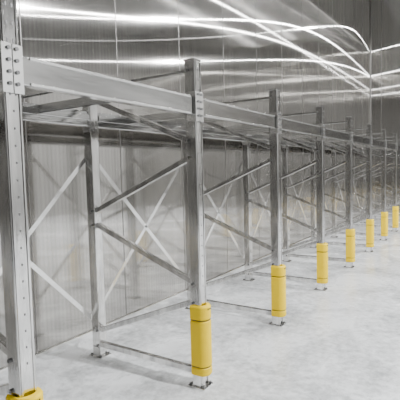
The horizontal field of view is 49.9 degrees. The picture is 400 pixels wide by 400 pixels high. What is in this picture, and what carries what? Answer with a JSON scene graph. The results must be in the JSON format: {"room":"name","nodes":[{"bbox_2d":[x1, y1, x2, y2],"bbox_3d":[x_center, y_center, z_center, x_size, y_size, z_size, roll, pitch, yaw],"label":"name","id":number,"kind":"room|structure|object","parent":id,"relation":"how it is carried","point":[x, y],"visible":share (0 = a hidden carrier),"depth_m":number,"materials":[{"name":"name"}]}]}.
{"room":"warehouse","nodes":[
{"label":"warehouse","id":0,"kind":"room"},
{"bbox_2d":[0,0,369,368],"bbox_3d":[-0.090,-2.888,5.857,0.100,8.200,22.500,1,5,33],"label":"wall","id":1,"kind":"structure","parent":0,"point":[80,34],"depth_m":5.31,"materials":[{"name":"silver metal"}]},
{"bbox_2d":[0,215,360,374],"bbox_3d":[0.065,1.182,6.097,0.024,0.040,22.100,1,5,33],"label":"baseboard","id":2,"kind":"structure","parent":1,"relation":"attached to","point":[56,347],"depth_m":4.83,"materials":[{"name":"silver metal"}]},
{"bbox_2d":[18,0,344,352],"bbox_3d":[-0.292,-2.856,5.453,0.004,8.200,20.708,1,5,33],"label":"trim","id":3,"kind":"structure","parent":1,"relation":"attached to","point":[18,0],"depth_m":5.50,"materials":[{"name":"grey metal"}]},
{"bbox_2d":[0,213,399,399],"bbox_3d":[4.468,1.333,3.244,10.920,0.100,22.500,1,5,33],"label":"floor","id":4,"kind":"structure","parent":0,"point":[342,341],"depth_m":3.93,"materials":[{"name":"concrete"}]},
{"bbox_2d":[0,0,36,396],"bbox_3d":[-1.271,0.291,2.220,1.212,2.406,0.130,1,5,33],"label":"upright post","id":5,"kind":"object","parent":4,"relation":"on","point":[18,345],"visible":0.99,"depth_m":1.89,"materials":[{"name":"silver metal"}]},
{"bbox_2d":[5,387,42,399],"bbox_3d":[-0.780,1.138,1.971,0.130,0.525,0.132,1,5,33],"label":"protector","id":6,"kind":"object","parent":5,"relation":"attached to","point":[38,395],"visible":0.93,"depth_m":1.93,"materials":[{"name":"yellow plastic"}]},
{"bbox_2d":[0,149,91,322],"bbox_3d":[-1.360,0.373,3.164,0.030,1.530,1.493,1,5,33],"label":"brace","id":7,"kind":"object","parent":5,"relation":"attached to","point":[33,266],"visible":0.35,"depth_m":3.47,"materials":[{"name":"silver metal"}]},
{"bbox_2d":[22,102,89,131],"bbox_3d":[-1.340,-0.634,3.067,0.097,0.210,1.478,1,5,33],"label":"beam","id":8,"kind":"structure","parent":5,"relation":"attached to","point":[31,112],"depth_m":3.36,"materials":[{"name":"silver metal"}]},
{"bbox_2d":[11,43,199,121],"bbox_3d":[-0.436,-0.617,2.480,0.097,0.210,1.478,1,5,33],"label":"beam","id":9,"kind":"structure","parent":5,"relation":"attached to","point":[28,72],"depth_m":2.25,"materials":[{"name":"silver metal"}]},
{"bbox_2d":[21,88,112,111],"bbox_3d":[-0.889,-0.669,2.771,1.022,0.057,0.522,1,5,33],"label":"bars","id":10,"kind":"object","parent":9,"relation":"attached to","point":[76,102],"visible":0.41,"depth_m":3.00,"materials":[{"name":"silver metal"}]},
{"bbox_2d":[84,58,212,390],"bbox_3d":[-0.471,0.188,3.450,1.212,2.406,0.130,1,5,33],"label":"frame","id":11,"kind":"object","parent":4,"relation":"on","point":[193,139],"visible":0.76,"depth_m":3.37,"materials":[{"name":"silver metal"}]},
{"bbox_2d":[100,153,186,300],"bbox_3d":[-0.559,0.270,4.394,0.030,1.530,1.493,1,5,33],"label":"brace","id":12,"kind":"object","parent":11,"relation":"attached to","point":[103,171],"visible":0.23,"depth_m":4.32,"materials":[{"name":"silver metal"}]},
{"bbox_2d":[190,302,211,376],"bbox_3d":[0.021,1.035,3.201,0.130,0.525,0.132,1,5,33],"label":"protector","id":13,"kind":"object","parent":11,"relation":"attached to","point":[200,316],"visible":0.99,"depth_m":3.15,"materials":[{"name":"yellow plastic"}]},
{"bbox_2d":[199,92,279,133],"bbox_3d":[0.364,-0.720,3.710,0.097,0.210,1.478,1,5,33],"label":"beam","id":14,"kind":"structure","parent":11,"relation":"attached to","point":[209,109],"depth_m":3.59,"materials":[{"name":"silver metal"}]},
{"bbox_2d":[131,112,219,125],"bbox_3d":[-0.088,-0.772,4.001,1.022,0.057,0.522,1,5,33],"label":"bars","id":15,"kind":"object","parent":14,"relation":"attached to","point":[166,115],"visible":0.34,"depth_m":3.95,"materials":[{"name":"silver metal"}]},
{"bbox_2d":[183,88,285,326],"bbox_3d":[0.330,0.085,4.680,1.212,2.406,0.130,1,5,33],"label":"frame","id":16,"kind":"object","parent":4,"relation":"on","point":[274,146],"visible":0.5,"depth_m":4.44,"materials":[{"name":"silver metal"}]},
{"bbox_2d":[97,108,185,135],"bbox_3d":[-0.539,-0.737,4.297,0.097,0.210,1.478,1,5,33],"label":"beam","id":17,"kind":"structure","parent":16,"relation":"attached to","point":[105,121],"depth_m":4.00,"materials":[{"name":"silver metal"}]},
{"bbox_2d":[204,155,244,259],"bbox_3d":[0.241,0.167,5.624,0.030,1.530,1.493,1,5,33],"label":"brace","id":18,"kind":"object","parent":16,"relation":"attached to","point":[208,195],"visible":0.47,"depth_m":5.71,"materials":[{"name":"silver metal"}]},
{"bbox_2d":[271,264,285,316],"bbox_3d":[0.821,0.932,4.431,0.130,0.525,0.132,1,5,33],"label":"protector","id":19,"kind":"object","parent":16,"relation":"attached to","point":[278,273],"visible":0.99,"depth_m":4.38,"materials":[{"name":"yellow plastic"}]},
{"bbox_2d":[279,113,323,140],"bbox_3d":[1.165,-0.823,4.940,0.097,0.210,1.478,1,5,33],"label":"beam","id":20,"kind":"structure","parent":16,"relation":"attached to","point":[288,125],"depth_m":4.88,"materials":[{"name":"silver metal"}]},
{"bbox_2d":[212,125,268,133],"bbox_3d":[0.712,-0.875,5.231,1.022,0.057,0.522,1,5,33],"label":"bars","id":21,"kind":"object","parent":20,"relation":"attached to","point":[243,129],"visible":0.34,"depth_m":5.24,"materials":[{"name":"silver metal"}]},
{"bbox_2d":[242,105,327,290],"bbox_3d":[1.131,-0.018,5.910,1.212,2.406,0.130,1,5,33],"label":"frame","id":22,"kind":"object","parent":4,"relation":"on","point":[320,144],"visible":0.79,"depth_m":5.79,"materials":[{"name":"silver metal"}]},
{"bbox_2d":[202,127,247,144],"bbox_3d":[0.262,-0.840,5.527,0.097,0.210,1.478,1,5,33],"label":"beam","id":23,"kind":"structure","parent":22,"relation":"attached to","point":[207,132],"depth_m":5.46,"materials":[{"name":"silver metal"}]},
{"bbox_2d":[251,157,282,244],"bbox_3d":[1.042,0.064,6.854,0.030,1.530,1.493,1,5,33],"label":"brace","id":24,"kind":"object","parent":22,"relation":"attached to","point":[281,157],"visible":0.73,"depth_m":6.71,"materials":[{"name":"silver metal"}]},
{"bbox_2d":[316,243,327,283],"bbox_3d":[1.622,0.829,5.661,0.130,0.525,0.132,1,5,33],"label":"protector","id":25,"kind":"object","parent":22,"relation":"attached to","point":[322,249],"visible":0.99,"depth_m":5.61,"materials":[{"name":"yellow plastic"}]},
{"bbox_2d":[324,124,352,144],"bbox_3d":[1.966,-0.926,6.170,0.097,0.210,1.478,1,5,33],"label":"beam","id":26,"kind":"structure","parent":22,"relation":"attached to","point":[329,133],"depth_m":6.16,"materials":[{"name":"silver metal"}]},
{"bbox_2d":[262,132,314,138],"bbox_3d":[1.513,-0.978,6.460,1.022,0.057,0.522,1,5,33],"label":"bars","id":27,"kind":"object","parent":26,"relation":"attached to","point":[289,135],"visible":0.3,"depth_m":6.47,"materials":[{"name":"silver metal"}]},
{"bbox_2d":[282,116,354,268],"bbox_3d":[1.931,-0.121,7.140,1.212,2.406,0.130,1,5,33],"label":"frame","id":28,"kind":"object","parent":4,"relation":"on","point":[348,152],"visible":0.83,"depth_m":7.05,"materials":[{"name":"silver metal"}]},
{"bbox_2d":[250,133,286,147],"bbox_3d":[1.062,-0.943,6.757,0.097,0.210,1.478,1,5,33],"label":"beam","id":29,"kind":"structure","parent":28,"relation":"attached to","point":[256,136],"depth_m":6.51,"materials":[{"name":"silver metal"}]},
{"bbox_2d":[289,159,310,232],"bbox_3d":[1.843,-0.039,8.084,0.030,1.530,1.493,1,5,33],"label":"brace","id":30,"kind":"object","parent":28,"relation":"attached to","point":[309,159],"visible":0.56,"depth_m":8.16,"materials":[{"name":"silver metal"}]},
{"bbox_2d":[289,139,314,150],"bbox_3d":[1.863,-1.046,7.987,0.097,0.210,1.478,1,5,33],"label":"beam","id":31,"kind":"structure","parent":28,"relation":"attached to","point":[304,143],"depth_m":7.95,"materials":[{"name":"silver metal"}]},
{"bbox_2d":[346,229,354,261],"bbox_3d":[2.423,0.726,6.891,0.130,0.525,0.132,1,5,33],"label":"protector","id":32,"kind":"object","parent":28,"relation":"attached to","point":[350,233],"visible":1,"depth_m":6.84,"materials":[{"name":"yellow plastic"}]},
{"bbox_2d":[352,131,371,147],"bbox_3d":[2.766,-1.029,7.400,0.097,0.210,1.478,1,5,33],"label":"beam","id":33,"kind":"structure","parent":28,"relation":"attached to","point":[357,139],"depth_m":7.44,"materials":[{"name":"silver metal"}]},
{"bbox_2d":[297,138,339,142],"bbox_3d":[2.313,-1.081,7.690,1.022,0.057,0.522,1,5,33],"label":"bars","id":34,"kind":"object","parent":33,"relation":"attached to","point":[326,139],"visible":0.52,"depth_m":7.70,"materials":[{"name":"silver metal"}]},
{"bbox_2d":[309,124,373,252],"bbox_3d":[2.732,-0.224,8.369,1.212,2.406,0.130,1,5,33],"label":"frame","id":35,"kind":"object","parent":4,"relation":"on","point":[368,154],"visible":0.74,"depth_m":8.24,"materials":[{"name":"silver metal"}]},
{"bbox_2d":[325,158,331,224],"bbox_3d":[2.643,-0.142,9.314,0.030,1.530,1.493,1,5,33],"label":"brace","id":36,"kind":"object","parent":35,"relation":"attached to","point":[331,158],"visible":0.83,"depth_m":9.74,"materials":[{"name":"silver metal"}]},
{"bbox_2d":[366,219,373,246],"bbox_3d":[3.223,0.623,8.120,0.130,0.525,0.132,1,5,33],"label":"protector","id":37,"kind":"object","parent":35,"relation":"attached to","point":[369,222],"visible":0.98,"depth_m":8.07,"materials":[{"name":"yellow plastic"}]},
{"bbox_2d":[372,137,386,149],"bbox_3d":[3.567,-1.132,8.630,0.097,0.210,1.478,1,5,33],"label":"beam","id":38,"kind":"structure","parent":35,"relation":"attached to","point":[377,143],"depth_m":8.69,"materials":[{"name":"silver metal"}]},
{"bbox_2d":[325,141,359,145],"bbox_3d":[3.114,-1.183,8.920,1.022,0.057,0.522,1,5,33],"label":"bars","id":39,"kind":"object","parent":38,"relation":"attached to","point":[340,142],"visible":0.18,"depth_m":8.88,"materials":[{"name":"silver metal"}]},
{"bbox_2d":[331,129,386,240],"bbox_3d":[3.533,-0.327,9.599,1.212,2.406,0.130,1,5,33],"label":"frame","id":40,"kind":"object","parent":4,"relation":"on","point":[382,162],"visible":0.7,"depth_m":9.50,"materials":[{"name":"silver metal"}]},
{"bbox_2d":[336,174,345,209],"bbox_3d":[3.444,-0.245,10.543,0.030,1.530,1.493,1,5,33],"label":"brace","id":41,"kind":"object","parent":40,"relation":"attached to","point":[344,174],"visible":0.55,"depth_m":10.60,"materials":[{"name":"silver metal"}]},
{"bbox_2d":[381,212,387,235],"bbox_3d":[4.024,0.520,9.350,0.130,0.525,0.132,1,5,33],"label":"protector","id":42,"kind":"object","parent":40,"relation":"attached to","point":[384,215],"visible":0.99,"depth_m":9.30,"materials":[{"name":"yellow plastic"}]},
{"bbox_2d":[386,141,397,151],"bbox_3d":[4.368,-1.235,9.859,0.097,0.210,1.478,1,5,33],"label":"beam","id":43,"kind":"structure","parent":40,"relation":"attached to","point":[393,146],"depth_m":9.97,"materials":[{"name":"silver metal"}]},
{"bbox_2d":[343,144,374,147],"bbox_3d":[3.915,-1.286,10.150,1.022,0.057,0.522,1,5,33],"label":"bars","id":44,"kind":"object","parent":43,"relation":"attached to","point":[360,145],"visible":0.06,"depth_m":10.00,"materials":[{"name":"silver metal"}]},
{"bbox_2d":[353,133,397,231],"bbox_3d":[4.333,-0.430,10.829,1.212,2.406,0.130,1,5,33],"label":"frame","id":45,"kind":"object","parent":4,"relation":"on","point":[394,179],"visible":0.51,"depth_m":10.54,"materials":[{"name":"silver metal"}]},
{"bbox_2d":[392,206,398,227],"bbox_3d":[4.825,0.417,10.580,0.130,0.525,0.132,1,5,33],"label":"protector","id":46,"kind":"object","parent":45,"relation":"attached to","point":[395,222],"visible":1,"depth_m":10.53,"materials":[{"name":"yellow plastic"}]},
{"bbox_2d":[360,139,399,222],"bbox_3d":[5.134,-0.533,12.059,1.212,2.406,0.130,1,5,33],"label":"frame","id":47,"kind":"object","parent":4,"relation":"on","point":[363,182],"visible":0.48,"depth_m":12.28,"materials":[{"name":"silver metal"}]},
{"bbox_2d":[372,142,399,217],"bbox_3d":[5.934,-0.636,13.289,1.212,2.406,0.130,1,5,33],"label":"frame","id":48,"kind":"object","parent":4,"relation":"on","point":[373,156],"visible":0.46,"depth_m":13.52,"materials":[{"name":"silver metal"}]},
{"bbox_3d":[-2.072,0.394,0.990,1.212,2.406,0.130,1,5,33],"label":"frame","id":49,"kind":"object","parent":4,"relation":"on","visible":0},
{"bbox_2d":[0,41,13,92],"bbox_3d":[-1.237,-0.514,1.251,0.097,0.210,1.478,1,5,33],"label":"beam","id":50,"kind":"structure","parent":49,"relation":"attached to","point":[6,71],"depth_m":1.82,"materials":[{"name":"silver metal"}]},
{"bbox_2d":[371,0,399,212],"bbox_3d":[10.404,-3.583,12.245,10.520,8.200,0.100,1,5,33],"label":"wall","id":51,"kind":"structure","parent":0,"point":[385,99],"depth_m":14.76,"materials":[{"name":"silver metal"}]},
{"bbox_2d":[370,0,370,123],"bbox_3d":[5.972,-3.659,15.040,0.040,8.200,0.040,1,5,33],"label":"trim","id":52,"kind":"structure","parent":51,"relation":"attached to","point":[370,0],"depth_m":14.95,"materials":[{"name":"grey metal"}]},
{"bbox_2d":[381,0,381,85],"bbox_3d":[10.133,-3.584,12.360,9.212,8.200,0.004,1,5,33],"label":"trim","id":53,"kind":"structure","parent":51,"relation":"attached to","point":[381,0],"depth_m":14.75,"materials":[{"name":"grey metal"}]}
]}

